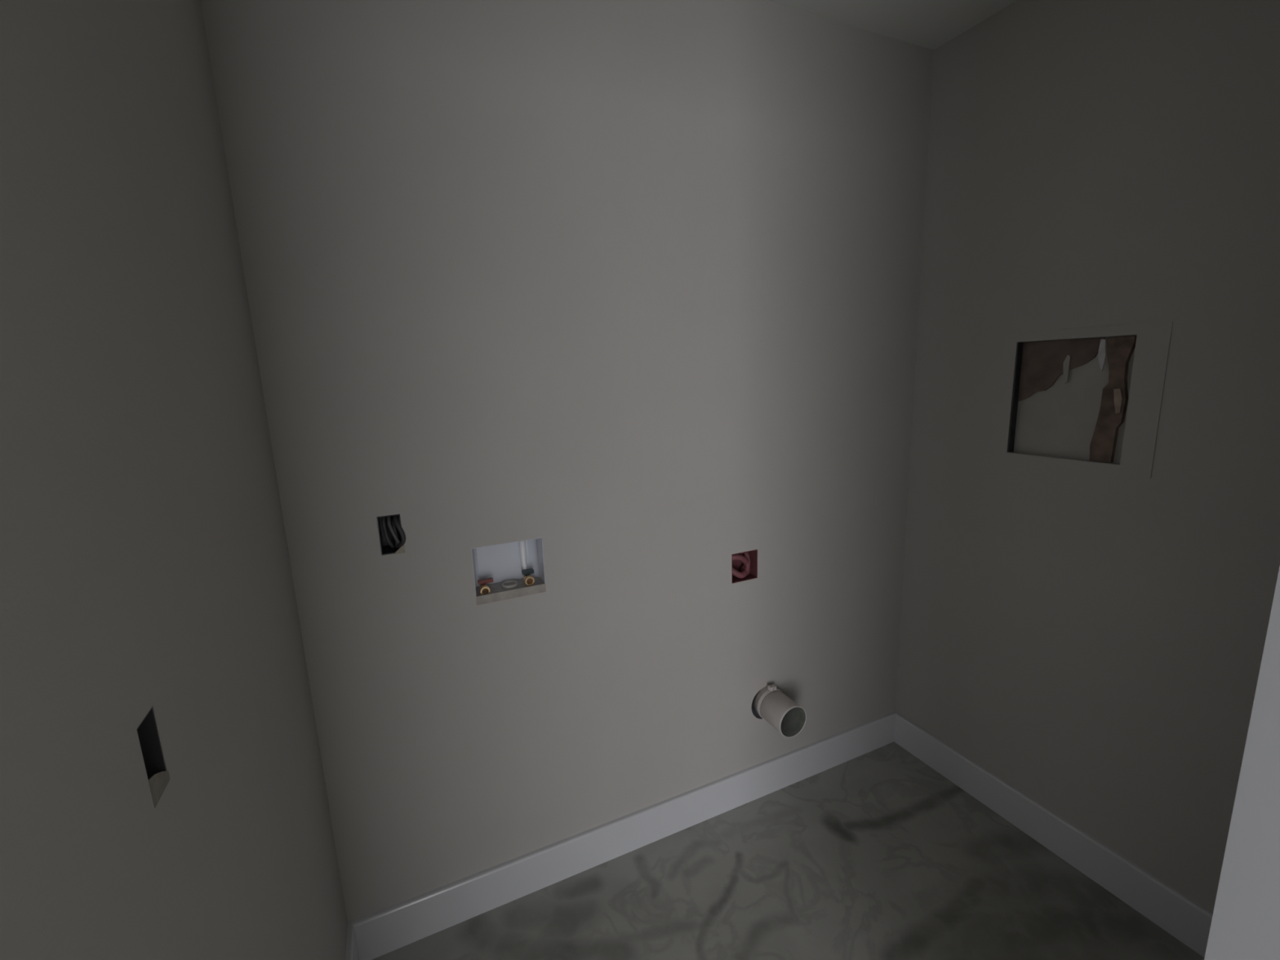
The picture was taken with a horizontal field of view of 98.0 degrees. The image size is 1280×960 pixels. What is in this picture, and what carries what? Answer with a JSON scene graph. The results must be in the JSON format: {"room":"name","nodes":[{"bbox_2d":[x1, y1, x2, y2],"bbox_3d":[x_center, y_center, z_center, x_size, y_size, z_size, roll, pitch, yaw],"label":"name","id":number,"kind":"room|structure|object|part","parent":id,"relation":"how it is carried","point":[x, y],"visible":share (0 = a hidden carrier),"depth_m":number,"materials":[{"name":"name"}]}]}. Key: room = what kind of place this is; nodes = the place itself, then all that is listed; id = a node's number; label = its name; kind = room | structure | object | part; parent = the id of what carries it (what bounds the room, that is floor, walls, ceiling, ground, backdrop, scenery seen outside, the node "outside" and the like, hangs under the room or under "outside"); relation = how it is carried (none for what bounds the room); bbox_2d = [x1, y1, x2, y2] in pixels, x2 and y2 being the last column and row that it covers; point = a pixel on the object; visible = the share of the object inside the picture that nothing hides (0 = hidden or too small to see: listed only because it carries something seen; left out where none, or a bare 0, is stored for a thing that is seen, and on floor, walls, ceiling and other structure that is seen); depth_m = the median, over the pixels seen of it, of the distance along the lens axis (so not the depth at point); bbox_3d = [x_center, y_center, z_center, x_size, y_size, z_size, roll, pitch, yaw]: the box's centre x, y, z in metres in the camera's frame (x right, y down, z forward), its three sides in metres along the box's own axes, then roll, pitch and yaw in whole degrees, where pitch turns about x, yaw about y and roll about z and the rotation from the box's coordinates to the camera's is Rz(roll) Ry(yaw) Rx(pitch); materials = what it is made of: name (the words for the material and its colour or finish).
{"room":"laundry room","nodes":[
{"label":"laundry room","id":0,"kind":"room"},
{"bbox_2d":[0,0,347,959],"bbox_3d":[-0.499,0.153,0.593,0.013,2.440,1.365,-7,12,-24],"label":"wall","id":1,"kind":"structure","parent":0,"point":[144,559],"depth_m":0.54,"materials":[{"name":"grey paint"}]},
{"bbox_2d":[136,706,170,808],"bbox_3d":[-0.472,0.253,0.488,0.073,0.078,0.040,-7,12,-24],"label":"electrical box","id":2,"kind":"object","parent":1,"relation":"attached to","point":[158,777],"visible":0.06,"depth_m":0.51,"materials":[{"name":"black plastic"}]},
{"bbox_2d":[345,923,359,959],"bbox_3d":[-0.471,1.281,0.869,0.015,0.121,1.249,-7,12,-24],"label":"baseboard","id":3,"kind":"structure","parent":1,"relation":"attached to","point":[352,953],"depth_m":1.37,"materials":[{"name":"white paint"}]},
{"bbox_2d":[200,0,933,922],"bbox_3d":[0.094,-0.061,1.605,1.932,2.440,0.013,-7,12,-24],"label":"wall","id":4,"kind":"structure","parent":0,"point":[631,288],"depth_m":1.45,"materials":[{"name":"grey paint"}]},
{"bbox_2d":[377,514,405,555],"bbox_3d":[-0.598,0.124,1.341,0.056,0.097,0.087,-7,12,-24],"label":"electrical box","id":5,"kind":"object","parent":4,"relation":"attached to","point":[391,533],"visible":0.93,"depth_m":1.32,"materials":[{"name":"black plastic"}]},
{"bbox_2d":[471,537,546,604],"bbox_3d":[-0.355,0.230,1.481,0.182,0.152,0.078,-7,12,-24],"label":"washer outlet box","id":6,"kind":"object","parent":4,"relation":"attached to","point":[512,570],"visible":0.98,"depth_m":1.50,"materials":[{"name":"white plastic"}]},
{"bbox_3d":[-0.407,0.268,1.465,0.038,0.012,0.014,-7,12,-24],"label":"handle","id":7,"kind":"part","parent":6,"relation":"part of","materials":[{"name":"red plastic"}]},
{"bbox_2d":[475,576,544,595],"bbox_3d":[-0.353,0.293,1.494,0.180,0.021,0.074,-7,12,-24],"label":"valves","id":8,"kind":"object","parent":6,"relation":"attached to","point":[502,585],"depth_m":1.48,"materials":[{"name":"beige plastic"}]},
{"bbox_3d":[-0.304,0.250,1.510,0.030,0.012,0.018,-7,12,-24],"label":"handle","id":9,"kind":"part","parent":6,"relation":"part of","materials":[{"name":"blue plastic"}]},
{"bbox_2d":[347,711,895,959],"bbox_3d":[0.139,1.079,1.810,1.932,0.121,0.015,-7,12,-24],"label":"baseboard","id":10,"kind":"structure","parent":4,"relation":"attached to","point":[379,933],"depth_m":1.68,"materials":[{"name":"white paint"}]},
{"bbox_2d":[731,549,757,583],"bbox_3d":[0.316,0.270,1.798,0.105,0.096,0.066,-7,12,-24],"label":"outlet box","id":11,"kind":"object","parent":4,"relation":"attached to","point":[744,564],"visible":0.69,"depth_m":1.79,"materials":[{"name":"red plastic"}]},
{"bbox_2d":[751,684,806,737],"bbox_3d":[0.452,0.753,1.857,0.110,0.124,0.183,-7,12,-24],"label":"duct","id":12,"kind":"object","parent":4,"relation":"attached to","point":[771,704],"visible":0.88,"depth_m":1.82,"materials":[{"name":"white plastic"}]},
{"bbox_2d":[372,742,1204,959],"bbox_3d":[0.017,1.535,-0.089,4.600,0.050,3.650,-7,12,-24],"label":"floor","id":13,"kind":"structure","parent":0,"point":[877,854],"depth_m":1.57,"materials":[{"name":"grey stone"}]},
{"bbox_2d":[766,0,1017,49],"bbox_3d":[-0.067,-0.909,-0.557,4.600,0.050,3.650,-7,12,-24],"label":"ceiling","id":14,"kind":"structure","parent":0,"point":[927,24],"depth_m":1.58,"materials":[{"name":"white paint"}]},
{"bbox_2d":[895,0,1279,912],"bbox_3d":[1.265,-0.059,1.385,0.013,2.440,1.365,-7,12,-24],"label":"wall","id":15,"kind":"structure","parent":0,"point":[1094,642],"depth_m":1.45,"materials":[{"name":"grey paint"}]},
{"bbox_2d":[893,711,1213,958],"bbox_3d":[1.267,1.072,1.649,0.015,0.121,1.249,-7,12,-24],"label":"baseboard","id":16,"kind":"structure","parent":15,"relation":"attached to","point":[1176,913],"depth_m":1.64,"materials":[{"name":"white paint"}]},
{"bbox_2d":[997,320,1173,479],"bbox_3d":[1.194,-0.220,1.520,0.034,0.378,0.380,-7,12,-24],"label":"panel","id":17,"kind":"object","parent":15,"relation":"attached to","point":[1070,397],"visible":1,"depth_m":1.50,"materials":[{"name":"grey paint"}]},
{"bbox_3d":[0.646,0.145,0.431,1.932,2.440,0.115,-7,12,-24],"label":"wall","id":18,"kind":"structure","parent":0,"visible":0},
{"bbox_2d":[1204,566,1279,959],"bbox_3d":[0.526,0.318,0.477,0.062,2.092,0.015,-7,12,-24],"label":"trim","id":19,"kind":"structure","parent":18,"relation":"attached to","point":[1265,713],"depth_m":0.45,"materials":[{"name":"white paint"}]},
{"bbox_2d":[1231,718,1279,959],"bbox_3d":[0.535,0.361,0.416,0.020,2.030,0.115,-7,12,-24],"label":"door frame","id":20,"kind":"structure","parent":18,"relation":"attached to","point":[1257,937],"depth_m":0.45,"materials":[{"name":"paint"}]}
]}

